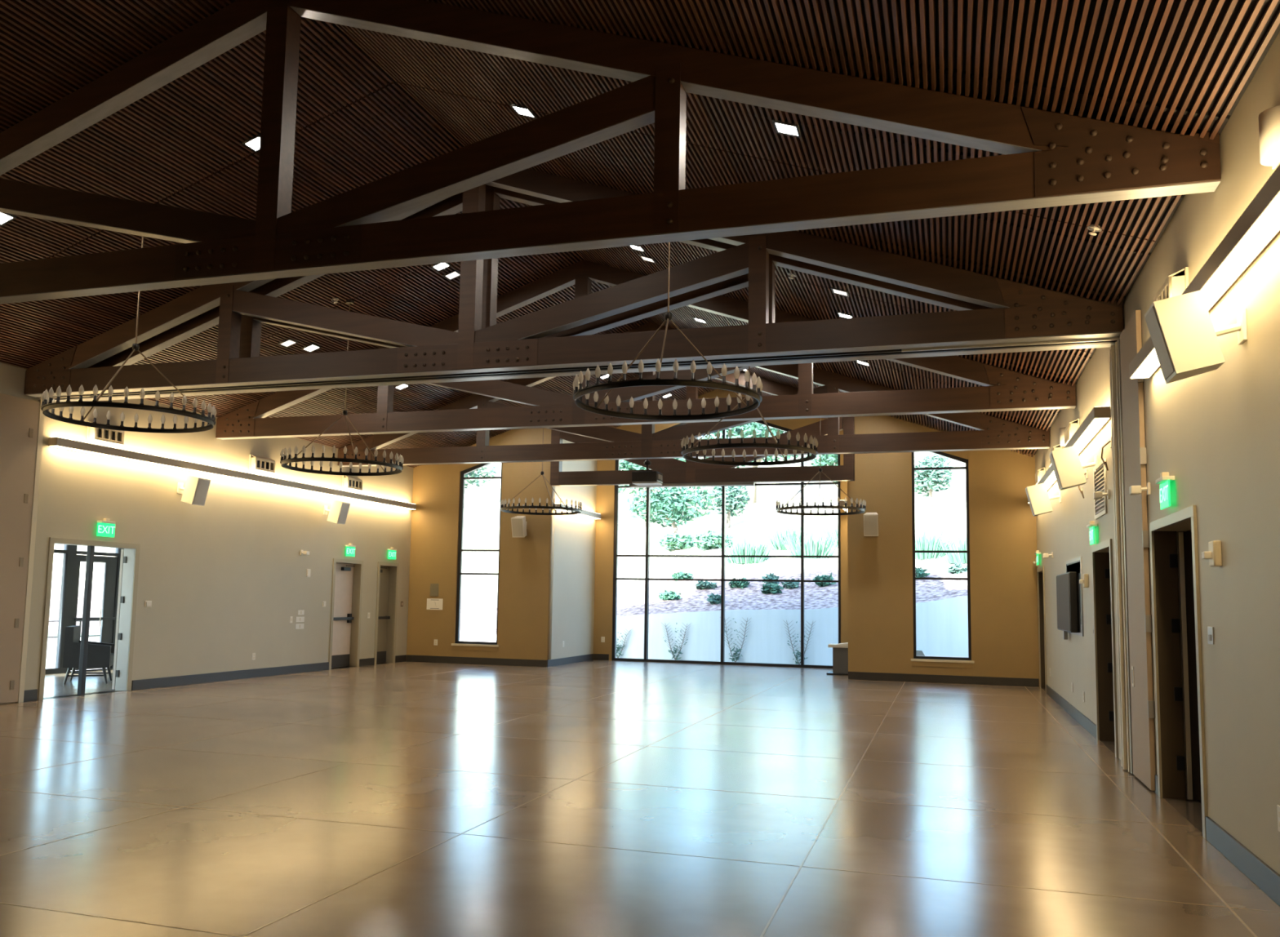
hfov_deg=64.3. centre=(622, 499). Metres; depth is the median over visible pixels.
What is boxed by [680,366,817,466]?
ring chandelier
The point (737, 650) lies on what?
vine
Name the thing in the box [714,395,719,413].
candle
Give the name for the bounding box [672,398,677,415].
candle
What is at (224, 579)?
wall
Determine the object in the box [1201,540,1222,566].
fire alarm
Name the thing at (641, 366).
candle
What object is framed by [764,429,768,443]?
candle
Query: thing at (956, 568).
shrub
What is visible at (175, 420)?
candle
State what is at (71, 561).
glass double door
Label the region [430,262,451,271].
recessed light
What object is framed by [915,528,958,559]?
clump
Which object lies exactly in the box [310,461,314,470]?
candle
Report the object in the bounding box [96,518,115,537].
exit sign
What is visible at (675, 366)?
candle
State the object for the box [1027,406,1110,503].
strip light
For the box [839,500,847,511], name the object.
strip light
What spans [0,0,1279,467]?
ceiling
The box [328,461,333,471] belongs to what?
candle
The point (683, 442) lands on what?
candle
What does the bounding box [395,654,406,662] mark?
baseboard
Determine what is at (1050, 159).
roof truss
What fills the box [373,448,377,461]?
candle
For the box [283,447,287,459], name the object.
candle
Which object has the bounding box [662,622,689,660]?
vine
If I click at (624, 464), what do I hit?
tree
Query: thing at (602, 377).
recessed light
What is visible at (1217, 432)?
wall
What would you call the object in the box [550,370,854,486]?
truss
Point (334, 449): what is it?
candle
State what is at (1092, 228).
sprinkler
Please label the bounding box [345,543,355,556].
exit sign
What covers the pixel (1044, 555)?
security sensor
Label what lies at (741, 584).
shrub
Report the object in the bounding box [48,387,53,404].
bulb
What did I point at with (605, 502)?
wall
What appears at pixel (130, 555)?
door
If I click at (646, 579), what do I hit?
window
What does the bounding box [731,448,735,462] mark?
candle
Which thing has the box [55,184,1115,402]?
roof truss
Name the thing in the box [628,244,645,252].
recessed light
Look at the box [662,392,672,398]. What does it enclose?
recessed light
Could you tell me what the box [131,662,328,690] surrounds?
baseboard
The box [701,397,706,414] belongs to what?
candle
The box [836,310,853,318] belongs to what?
recessed light
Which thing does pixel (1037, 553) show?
exit sign
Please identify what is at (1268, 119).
wall sconce
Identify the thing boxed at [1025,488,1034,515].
grille
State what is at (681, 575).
shrub
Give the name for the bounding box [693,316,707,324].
recessed light
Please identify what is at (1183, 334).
wall speaker
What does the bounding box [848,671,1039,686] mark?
baseboard
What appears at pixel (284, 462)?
tray
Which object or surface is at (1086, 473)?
hook
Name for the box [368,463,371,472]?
candle
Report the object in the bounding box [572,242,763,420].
ring chandelier
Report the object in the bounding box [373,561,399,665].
door
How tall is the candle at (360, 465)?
0.172 m
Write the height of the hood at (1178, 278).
0.250 m
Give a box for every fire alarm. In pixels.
[1079,573,1088,587]
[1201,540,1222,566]
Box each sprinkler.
[331,297,338,303]
[787,271,795,279]
[1087,224,1102,235]
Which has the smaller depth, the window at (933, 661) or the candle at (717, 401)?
the candle at (717, 401)
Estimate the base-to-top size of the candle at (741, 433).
0.172 m
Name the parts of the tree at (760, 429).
crown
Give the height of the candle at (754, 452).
0.172 m
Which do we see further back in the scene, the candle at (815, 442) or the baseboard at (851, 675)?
the baseboard at (851, 675)
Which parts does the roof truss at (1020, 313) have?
gusset plate, web post, splice plate, king post, web post, gusset plate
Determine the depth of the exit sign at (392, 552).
22.35 m
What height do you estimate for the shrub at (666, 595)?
0.399 m
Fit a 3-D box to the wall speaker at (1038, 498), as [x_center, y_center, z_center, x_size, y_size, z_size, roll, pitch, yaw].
[6.237,0.006,15.095,0.478,0.480,0.280,-1,-6,18]
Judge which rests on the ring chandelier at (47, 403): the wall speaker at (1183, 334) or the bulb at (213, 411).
the bulb at (213, 411)
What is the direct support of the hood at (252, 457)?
attached to the air vent at (256, 464)
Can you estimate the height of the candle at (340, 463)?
0.172 m
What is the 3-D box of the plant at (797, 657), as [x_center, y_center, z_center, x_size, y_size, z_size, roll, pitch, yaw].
[4.633,3.772,26.737,0.867,1.163,0.152,-1,-6,18]
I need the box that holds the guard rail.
[48,620,101,638]
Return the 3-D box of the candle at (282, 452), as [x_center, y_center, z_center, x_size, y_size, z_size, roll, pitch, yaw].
[-4.616,-0.599,13.807,0.049,0.172,0.049,-1,-6,18]
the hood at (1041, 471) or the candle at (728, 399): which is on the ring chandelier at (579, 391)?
the candle at (728, 399)
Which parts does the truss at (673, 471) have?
post, king post, post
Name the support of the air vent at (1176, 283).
in the wall at (1217, 432)
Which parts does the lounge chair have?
leg, backrest, leg, armrest, armrest, leg, leg, seat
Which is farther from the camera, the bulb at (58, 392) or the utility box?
the utility box
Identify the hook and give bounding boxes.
[1078,469,1088,498]
[1100,436,1111,471]
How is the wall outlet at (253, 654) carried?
attached to the wall at (224, 579)
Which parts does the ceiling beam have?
bright rail, rail, bright rail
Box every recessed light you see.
[0,212,17,226]
[241,131,260,152]
[277,337,297,347]
[301,342,320,352]
[394,384,409,390]
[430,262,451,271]
[442,268,460,280]
[509,102,537,119]
[599,373,608,379]
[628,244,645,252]
[638,253,657,263]
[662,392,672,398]
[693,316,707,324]
[772,116,803,137]
[831,284,849,297]
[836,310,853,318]
[856,360,870,366]
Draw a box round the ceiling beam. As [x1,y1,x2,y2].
[39,337,1119,399]
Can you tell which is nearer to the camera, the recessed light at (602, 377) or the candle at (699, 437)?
the candle at (699, 437)
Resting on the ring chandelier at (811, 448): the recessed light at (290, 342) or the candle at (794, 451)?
the candle at (794, 451)
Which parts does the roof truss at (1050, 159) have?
splice plate, king post, web post, gusset plate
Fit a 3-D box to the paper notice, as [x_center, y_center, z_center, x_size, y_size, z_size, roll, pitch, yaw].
[-4.230,2.362,22.893,0.400,0.250,0.004,-1,-6,18]
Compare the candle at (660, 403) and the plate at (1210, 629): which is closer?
the plate at (1210, 629)
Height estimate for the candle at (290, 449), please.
0.172 m
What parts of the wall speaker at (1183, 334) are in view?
bracket arm, wall plate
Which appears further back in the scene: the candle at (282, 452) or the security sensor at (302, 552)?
the security sensor at (302, 552)
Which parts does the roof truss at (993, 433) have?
gusset plate, web post, splice plate, king post, web post, gusset plate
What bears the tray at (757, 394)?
on the ring chandelier at (579, 391)
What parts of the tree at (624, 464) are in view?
crown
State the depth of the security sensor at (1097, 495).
10.52 m
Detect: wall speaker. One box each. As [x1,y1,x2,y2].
[177,475,210,506]
[323,499,350,524]
[511,515,527,537]
[863,512,878,536]
[1025,482,1061,516]
[1049,445,1097,490]
[1144,289,1247,383]
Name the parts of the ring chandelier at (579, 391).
rod, rod, stem, rod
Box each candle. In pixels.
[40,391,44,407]
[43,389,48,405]
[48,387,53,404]
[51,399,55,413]
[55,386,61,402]
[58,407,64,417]
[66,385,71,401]
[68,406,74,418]
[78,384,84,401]
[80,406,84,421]
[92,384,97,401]
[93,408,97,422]
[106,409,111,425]
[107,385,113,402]
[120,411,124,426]
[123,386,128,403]
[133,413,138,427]
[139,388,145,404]
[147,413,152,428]
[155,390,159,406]
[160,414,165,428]
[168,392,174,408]
[173,414,177,428]
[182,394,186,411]
[183,416,188,428]
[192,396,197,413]
[193,417,198,427]
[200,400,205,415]
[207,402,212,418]
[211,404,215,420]
[280,448,284,461]
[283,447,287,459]
[288,446,291,458]
[293,446,297,457]
[302,444,306,457]
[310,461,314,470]
[311,444,315,457]
[320,461,323,471]
[321,444,324,457]
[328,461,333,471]
[332,444,336,457]
[339,462,342,471]
[343,445,346,457]
[349,462,352,472]
[354,446,358,458]
[358,462,362,472]
[364,447,368,460]
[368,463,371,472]
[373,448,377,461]
[382,449,386,462]
[389,451,393,463]
[395,453,398,465]
[398,453,402,466]
[400,455,404,467]
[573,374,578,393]
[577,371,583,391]
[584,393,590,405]
[585,367,591,387]
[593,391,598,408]
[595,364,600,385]
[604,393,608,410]
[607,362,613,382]
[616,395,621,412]
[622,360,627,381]
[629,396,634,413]
[638,359,644,379]
[643,398,648,414]
[655,358,661,379]
[657,398,662,415]
[672,359,679,379]
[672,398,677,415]
[681,437,685,450]
[684,435,688,448]
[687,398,692,415]
[689,360,696,380]
[690,434,694,448]
[697,432,701,446]
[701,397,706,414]
[702,449,706,459]
[706,361,712,382]
[706,431,710,444]
[711,448,715,460]
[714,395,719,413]
[716,430,720,444]
[721,363,727,383]
[721,448,724,461]
[726,394,731,411]
[728,429,732,443]
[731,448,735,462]
[733,365,739,386]
[737,392,742,409]
[739,429,744,443]
[742,449,746,462]
[743,368,750,388]
[745,395,750,406]
[751,373,757,391]
[752,428,756,443]
[753,449,756,462]
[755,375,761,395]
[760,382,763,397]
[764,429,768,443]
[764,448,768,462]
[774,448,777,461]
[776,429,780,444]
[784,448,787,460]
[786,430,791,444]
[792,449,796,459]
[795,431,799,446]
[803,433,807,447]
[808,435,813,448]
[813,436,817,450]
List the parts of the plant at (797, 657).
stem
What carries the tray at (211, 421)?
on the ring chandelier at (47, 403)
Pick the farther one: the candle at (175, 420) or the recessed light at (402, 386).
the recessed light at (402, 386)
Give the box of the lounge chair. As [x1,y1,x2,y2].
[62,625,115,684]
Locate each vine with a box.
[616,629,632,657]
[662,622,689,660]
[720,617,749,662]
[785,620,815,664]
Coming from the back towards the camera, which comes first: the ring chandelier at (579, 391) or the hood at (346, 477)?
the hood at (346, 477)
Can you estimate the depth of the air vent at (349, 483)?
20.84 m
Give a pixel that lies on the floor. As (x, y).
(589, 798)
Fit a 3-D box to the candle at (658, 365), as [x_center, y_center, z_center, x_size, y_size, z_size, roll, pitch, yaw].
[0.283,-1.041,8.145,0.050,0.172,0.050,-1,-6,18]
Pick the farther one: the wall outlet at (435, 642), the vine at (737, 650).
the vine at (737, 650)
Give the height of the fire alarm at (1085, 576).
0.165 m
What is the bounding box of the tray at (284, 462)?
[280,457,403,473]
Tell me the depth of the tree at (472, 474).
70.19 m
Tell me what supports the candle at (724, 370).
on the ring chandelier at (579, 391)
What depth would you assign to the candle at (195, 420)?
11.42 m
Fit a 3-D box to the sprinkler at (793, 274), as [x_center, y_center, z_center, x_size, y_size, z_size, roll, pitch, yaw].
[2.041,-2.696,12.286,0.105,0.084,0.109,-2,-6,28]
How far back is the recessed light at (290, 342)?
15.11 m
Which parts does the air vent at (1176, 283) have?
plate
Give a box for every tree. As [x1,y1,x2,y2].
[464,462,497,488]
[618,457,684,527]
[626,486,715,534]
[702,422,799,504]
[706,485,750,528]
[799,453,838,509]
[914,451,954,509]
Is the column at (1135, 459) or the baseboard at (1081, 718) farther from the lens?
the baseboard at (1081, 718)
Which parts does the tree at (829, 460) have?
crown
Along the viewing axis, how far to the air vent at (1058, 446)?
14.86 m
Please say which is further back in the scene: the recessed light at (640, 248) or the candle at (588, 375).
the recessed light at (640, 248)
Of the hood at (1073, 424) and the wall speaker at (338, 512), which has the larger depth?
the wall speaker at (338, 512)
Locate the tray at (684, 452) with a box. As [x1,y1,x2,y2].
[681,443,817,462]
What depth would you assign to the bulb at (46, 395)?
10.17 m
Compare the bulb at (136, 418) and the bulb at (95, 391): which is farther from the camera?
the bulb at (136, 418)
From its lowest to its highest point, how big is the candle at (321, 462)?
0.172 m
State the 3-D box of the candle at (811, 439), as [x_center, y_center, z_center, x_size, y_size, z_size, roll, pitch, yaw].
[2.222,-0.674,12.009,0.047,0.172,0.047,-1,-6,18]
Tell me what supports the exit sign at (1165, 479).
attached to the wall at (1217, 432)
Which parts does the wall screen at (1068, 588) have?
display panel, recess panel, recess frame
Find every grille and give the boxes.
[192,479,209,505]
[337,503,350,524]
[511,519,523,536]
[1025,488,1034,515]
[1144,306,1174,380]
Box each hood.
[118,432,121,441]
[250,455,255,469]
[251,454,274,461]
[344,475,363,480]
[1039,468,1044,480]
[1071,420,1077,437]
[1171,270,1185,297]
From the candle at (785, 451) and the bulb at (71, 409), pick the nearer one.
the bulb at (71, 409)
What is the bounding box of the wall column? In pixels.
[1109,339,1133,773]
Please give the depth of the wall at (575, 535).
23.62 m
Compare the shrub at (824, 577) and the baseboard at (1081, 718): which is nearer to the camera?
the baseboard at (1081, 718)
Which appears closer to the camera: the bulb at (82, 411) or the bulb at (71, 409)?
the bulb at (71, 409)
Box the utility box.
[916,648,925,656]
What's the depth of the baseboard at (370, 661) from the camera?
21.40 m
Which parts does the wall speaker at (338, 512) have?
wall plate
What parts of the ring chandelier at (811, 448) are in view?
rod, stem, rod, rod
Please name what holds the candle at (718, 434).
on the ring chandelier at (811, 448)
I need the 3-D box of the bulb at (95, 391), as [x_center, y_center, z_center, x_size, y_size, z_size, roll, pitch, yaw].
[-5.139,-1.033,9.918,0.049,0.172,0.049,-1,-6,18]
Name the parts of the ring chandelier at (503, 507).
rod, stem, rod, rod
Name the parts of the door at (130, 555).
pocket door panel, jamb trim, post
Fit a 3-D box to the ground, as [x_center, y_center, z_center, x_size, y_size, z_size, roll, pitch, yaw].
[-11.439,1.263,-3.011,140.000,0.200,67.600,-1,-6,18]
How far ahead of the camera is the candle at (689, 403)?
9.69 m
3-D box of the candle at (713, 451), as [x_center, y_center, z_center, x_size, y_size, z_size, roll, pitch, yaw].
[1.171,-0.581,13.159,0.047,0.172,0.047,-1,-6,18]
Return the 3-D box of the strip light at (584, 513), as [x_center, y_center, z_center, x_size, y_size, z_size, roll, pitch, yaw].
[-1.030,0.297,23.699,0.169,0.125,2.760,-1,-6,18]
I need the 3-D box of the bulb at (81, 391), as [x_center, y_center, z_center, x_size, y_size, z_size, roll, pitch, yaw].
[-5.280,-1.035,9.925,0.049,0.172,0.049,-1,-6,18]
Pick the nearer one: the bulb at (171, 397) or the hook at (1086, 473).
the bulb at (171, 397)
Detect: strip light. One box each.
[48,437,416,509]
[554,503,600,519]
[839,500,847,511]
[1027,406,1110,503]
[1128,164,1279,378]
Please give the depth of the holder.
22.91 m
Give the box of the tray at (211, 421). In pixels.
[40,401,215,429]
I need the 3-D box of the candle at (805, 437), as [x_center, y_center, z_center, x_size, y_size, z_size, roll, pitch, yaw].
[2.136,-0.687,11.898,0.047,0.172,0.047,-1,-6,18]
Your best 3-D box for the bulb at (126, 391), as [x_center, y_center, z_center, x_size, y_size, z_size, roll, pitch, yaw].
[-4.865,-1.023,9.977,0.049,0.172,0.049,-1,-6,18]
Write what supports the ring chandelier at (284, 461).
hanging from the ceiling
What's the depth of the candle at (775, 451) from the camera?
13.10 m
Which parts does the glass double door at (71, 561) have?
door, pull handle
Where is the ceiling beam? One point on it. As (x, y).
(1113, 340)
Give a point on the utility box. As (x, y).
(920, 652)
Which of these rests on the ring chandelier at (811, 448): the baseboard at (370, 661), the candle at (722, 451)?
the candle at (722, 451)
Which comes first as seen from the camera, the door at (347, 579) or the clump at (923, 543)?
the door at (347, 579)
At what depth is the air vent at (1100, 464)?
11.04 m
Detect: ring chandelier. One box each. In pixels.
[40,235,216,433]
[280,299,404,475]
[500,427,582,515]
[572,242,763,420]
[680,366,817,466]
[775,384,866,515]
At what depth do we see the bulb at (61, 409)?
10.81 m
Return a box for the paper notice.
[426,598,443,609]
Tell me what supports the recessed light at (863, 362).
in the ceiling
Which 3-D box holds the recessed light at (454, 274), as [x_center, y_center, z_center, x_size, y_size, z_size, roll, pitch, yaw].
[-2.442,-3.223,14.566,0.219,0.126,0.210,-1,-6,18]
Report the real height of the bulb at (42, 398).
0.172 m
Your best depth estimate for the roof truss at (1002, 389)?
14.96 m
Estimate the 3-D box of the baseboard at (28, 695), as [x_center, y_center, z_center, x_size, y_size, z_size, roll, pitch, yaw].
[-7.896,2.617,13.556,0.018,0.150,0.220,-1,-6,18]
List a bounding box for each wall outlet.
[252,653,255,660]
[433,639,437,645]
[600,636,604,642]
[1276,804,1279,831]
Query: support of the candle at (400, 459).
on the ring chandelier at (284, 461)
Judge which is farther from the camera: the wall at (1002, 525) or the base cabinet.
the base cabinet
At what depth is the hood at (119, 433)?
15.03 m
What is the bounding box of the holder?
[430,583,439,595]
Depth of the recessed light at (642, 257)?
13.92 m
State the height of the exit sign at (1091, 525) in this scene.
0.265 m
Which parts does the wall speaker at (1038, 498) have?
bracket arm, wall plate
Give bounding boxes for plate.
[144,600,151,607]
[295,616,304,622]
[295,623,303,629]
[297,609,304,614]
[1207,626,1213,644]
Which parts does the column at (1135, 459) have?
recessed pull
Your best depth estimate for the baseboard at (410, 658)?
22.43 m
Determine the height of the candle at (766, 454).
0.172 m
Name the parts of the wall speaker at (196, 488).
wall plate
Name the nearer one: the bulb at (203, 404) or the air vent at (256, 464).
the bulb at (203, 404)
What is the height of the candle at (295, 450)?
0.172 m
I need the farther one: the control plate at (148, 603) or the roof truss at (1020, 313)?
the control plate at (148, 603)
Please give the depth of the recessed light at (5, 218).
10.39 m
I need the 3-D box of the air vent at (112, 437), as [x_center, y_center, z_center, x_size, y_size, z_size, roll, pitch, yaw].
[-7.494,-0.939,14.786,0.128,0.290,0.600,-1,-6,18]
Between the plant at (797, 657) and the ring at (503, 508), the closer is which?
the ring at (503, 508)
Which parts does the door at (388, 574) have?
kick plate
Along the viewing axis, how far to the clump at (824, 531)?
37.99 m
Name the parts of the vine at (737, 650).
stem, stem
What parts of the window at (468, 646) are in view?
sill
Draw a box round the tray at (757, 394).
[573,378,762,416]
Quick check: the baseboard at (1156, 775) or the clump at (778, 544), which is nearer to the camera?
the baseboard at (1156, 775)
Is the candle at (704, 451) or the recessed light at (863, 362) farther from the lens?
the recessed light at (863, 362)
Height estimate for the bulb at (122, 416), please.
0.172 m
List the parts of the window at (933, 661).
sill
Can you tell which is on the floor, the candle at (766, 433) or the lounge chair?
the lounge chair
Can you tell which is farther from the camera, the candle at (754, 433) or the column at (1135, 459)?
the candle at (754, 433)
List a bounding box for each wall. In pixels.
[0,362,413,704]
[406,427,555,660]
[459,595,968,665]
[551,439,596,659]
[593,388,848,668]
[847,415,1039,686]
[1035,31,1279,875]
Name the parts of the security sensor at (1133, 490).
arm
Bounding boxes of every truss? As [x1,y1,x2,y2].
[0,0,1221,304]
[23,168,1123,397]
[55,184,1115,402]
[215,259,1075,439]
[337,322,1049,466]
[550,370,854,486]
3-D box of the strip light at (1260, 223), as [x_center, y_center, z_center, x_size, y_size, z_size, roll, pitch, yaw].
[3.334,-1.329,5.532,0.169,0.125,5.850,-1,-6,18]
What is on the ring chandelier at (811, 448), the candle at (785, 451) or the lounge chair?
the candle at (785, 451)
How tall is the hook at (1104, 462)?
0.347 m
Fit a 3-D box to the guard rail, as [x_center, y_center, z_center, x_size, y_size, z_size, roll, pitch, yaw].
[-11.760,2.680,17.993,0.035,1.050,8.500,-1,-6,18]
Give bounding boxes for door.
[0,393,140,703]
[44,544,124,674]
[328,558,363,669]
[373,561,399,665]
[1036,565,1047,693]
[1091,538,1118,757]
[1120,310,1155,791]
[1149,505,1208,839]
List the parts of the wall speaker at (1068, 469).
bracket arm, wall plate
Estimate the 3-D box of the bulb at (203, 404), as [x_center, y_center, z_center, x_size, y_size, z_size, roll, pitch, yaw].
[-4.372,-0.952,10.613,0.049,0.172,0.049,-1,-6,18]
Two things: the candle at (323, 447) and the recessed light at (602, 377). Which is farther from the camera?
the recessed light at (602, 377)
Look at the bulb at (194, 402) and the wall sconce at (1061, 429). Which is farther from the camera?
the wall sconce at (1061, 429)
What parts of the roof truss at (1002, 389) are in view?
gusset plate, web post, splice plate, king post, web post, gusset plate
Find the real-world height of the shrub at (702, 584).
0.411 m
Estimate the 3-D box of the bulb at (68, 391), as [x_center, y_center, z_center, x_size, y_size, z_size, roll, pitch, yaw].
[-5.417,-1.034,9.956,0.049,0.172,0.049,-1,-6,18]
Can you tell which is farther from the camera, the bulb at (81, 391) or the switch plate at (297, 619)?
the switch plate at (297, 619)
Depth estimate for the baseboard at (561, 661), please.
23.19 m
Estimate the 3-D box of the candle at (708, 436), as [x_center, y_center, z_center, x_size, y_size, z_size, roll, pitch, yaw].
[0.995,-0.711,11.854,0.047,0.172,0.047,-1,-6,18]
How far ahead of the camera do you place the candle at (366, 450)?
13.52 m
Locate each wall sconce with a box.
[1059,426,1066,446]
[1257,105,1279,168]
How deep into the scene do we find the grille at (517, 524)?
22.06 m
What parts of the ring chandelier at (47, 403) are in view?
rod, rod, stem, rod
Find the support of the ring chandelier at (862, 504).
hanging from the ceiling
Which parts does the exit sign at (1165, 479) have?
panel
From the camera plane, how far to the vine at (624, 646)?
28.21 m
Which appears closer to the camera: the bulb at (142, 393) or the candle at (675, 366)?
the candle at (675, 366)
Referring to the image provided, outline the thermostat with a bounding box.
[306,568,311,577]
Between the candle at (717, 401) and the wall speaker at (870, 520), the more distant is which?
the wall speaker at (870, 520)
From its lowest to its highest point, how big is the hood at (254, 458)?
0.052 m
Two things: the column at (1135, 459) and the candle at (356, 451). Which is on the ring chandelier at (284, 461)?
the candle at (356, 451)
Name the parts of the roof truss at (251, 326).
web post, king post, web post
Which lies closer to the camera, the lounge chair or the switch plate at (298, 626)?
the lounge chair
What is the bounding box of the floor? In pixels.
[0,659,1279,936]
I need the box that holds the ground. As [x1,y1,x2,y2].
[45,637,106,669]
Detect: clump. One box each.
[717,535,774,564]
[761,523,817,550]
[782,530,838,558]
[818,521,838,547]
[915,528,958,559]
[933,531,967,563]
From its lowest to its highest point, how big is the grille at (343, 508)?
0.379 m
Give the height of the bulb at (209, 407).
0.172 m
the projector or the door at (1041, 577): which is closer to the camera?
the door at (1041, 577)
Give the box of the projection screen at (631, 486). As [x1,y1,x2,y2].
[629,482,755,488]
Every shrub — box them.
[656,530,697,551]
[657,589,682,600]
[671,571,693,581]
[693,529,735,551]
[693,581,717,590]
[706,592,720,604]
[728,577,750,588]
[760,573,779,583]
[760,582,783,594]
[781,577,799,588]
[812,572,835,586]
[915,567,930,577]
[946,562,967,574]
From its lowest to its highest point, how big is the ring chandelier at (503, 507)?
2.482 m
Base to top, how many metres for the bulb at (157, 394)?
0.172 m
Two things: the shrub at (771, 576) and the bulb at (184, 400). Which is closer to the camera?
the bulb at (184, 400)
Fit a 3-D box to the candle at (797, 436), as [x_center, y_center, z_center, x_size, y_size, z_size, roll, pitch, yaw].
[2.032,-0.698,11.804,0.047,0.172,0.047,-1,-6,18]
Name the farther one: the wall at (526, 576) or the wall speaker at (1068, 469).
the wall at (526, 576)
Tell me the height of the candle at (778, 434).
0.172 m
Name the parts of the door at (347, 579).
kick plate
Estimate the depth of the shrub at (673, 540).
43.02 m
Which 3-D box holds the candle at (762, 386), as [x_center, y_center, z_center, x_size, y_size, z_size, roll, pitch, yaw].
[1.191,-0.957,8.834,0.050,0.172,0.050,-1,-6,18]
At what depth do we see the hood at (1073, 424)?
12.86 m
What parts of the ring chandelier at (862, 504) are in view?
rod, rod, stem, rod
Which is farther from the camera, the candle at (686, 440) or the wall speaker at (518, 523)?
the wall speaker at (518, 523)
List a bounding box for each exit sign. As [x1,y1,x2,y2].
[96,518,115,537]
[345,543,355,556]
[387,546,396,559]
[1035,550,1040,564]
[1086,520,1097,545]
[1155,471,1174,510]
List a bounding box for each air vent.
[86,421,124,447]
[248,454,275,475]
[342,475,363,492]
[1035,467,1044,484]
[1048,444,1062,466]
[1064,418,1079,446]
[1093,458,1107,519]
[1153,266,1189,302]
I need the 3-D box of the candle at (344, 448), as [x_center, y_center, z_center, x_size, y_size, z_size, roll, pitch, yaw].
[-3.658,-0.621,13.408,0.049,0.172,0.049,-1,-6,18]
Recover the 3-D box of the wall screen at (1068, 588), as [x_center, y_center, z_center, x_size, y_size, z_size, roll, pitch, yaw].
[6.014,1.362,13.734,0.112,1.090,2.050,-1,-6,18]
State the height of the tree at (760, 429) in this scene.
6.296 m
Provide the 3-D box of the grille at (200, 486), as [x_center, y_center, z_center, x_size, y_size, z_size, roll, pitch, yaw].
[-6.673,-0.108,16.125,0.100,0.379,0.244,-1,-6,18]
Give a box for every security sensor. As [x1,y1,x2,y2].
[300,550,309,555]
[1042,551,1053,558]
[1093,488,1110,499]
[1128,482,1151,495]
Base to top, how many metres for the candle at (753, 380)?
0.172 m
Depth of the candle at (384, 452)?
13.73 m
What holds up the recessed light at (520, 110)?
in the ceiling
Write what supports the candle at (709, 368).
on the ring chandelier at (579, 391)
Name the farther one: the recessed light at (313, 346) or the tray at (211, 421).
the recessed light at (313, 346)
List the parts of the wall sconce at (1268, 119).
plate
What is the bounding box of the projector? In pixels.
[631,458,662,485]
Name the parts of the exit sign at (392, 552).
panel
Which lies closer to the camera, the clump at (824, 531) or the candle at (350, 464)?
the candle at (350, 464)
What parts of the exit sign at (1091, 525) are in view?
panel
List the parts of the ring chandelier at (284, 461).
rod, stem, rod, rod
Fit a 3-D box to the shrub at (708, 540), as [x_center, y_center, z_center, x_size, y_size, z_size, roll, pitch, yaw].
[3.627,1.660,40.762,1.831,0.892,1.665,-1,-6,18]
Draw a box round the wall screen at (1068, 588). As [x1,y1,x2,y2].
[1056,555,1083,639]
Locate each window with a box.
[451,462,502,651]
[611,420,840,668]
[911,451,974,668]
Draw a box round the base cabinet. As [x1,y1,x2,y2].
[826,642,848,675]
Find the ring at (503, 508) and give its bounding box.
[500,506,582,513]
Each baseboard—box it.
[23,688,37,702]
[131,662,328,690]
[359,657,374,666]
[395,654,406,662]
[406,654,546,666]
[546,653,593,666]
[593,653,608,660]
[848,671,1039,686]
[1045,684,1096,738]
[1155,774,1158,795]
[1205,816,1279,906]
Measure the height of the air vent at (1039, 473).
0.290 m
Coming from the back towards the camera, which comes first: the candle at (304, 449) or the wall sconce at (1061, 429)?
the wall sconce at (1061, 429)

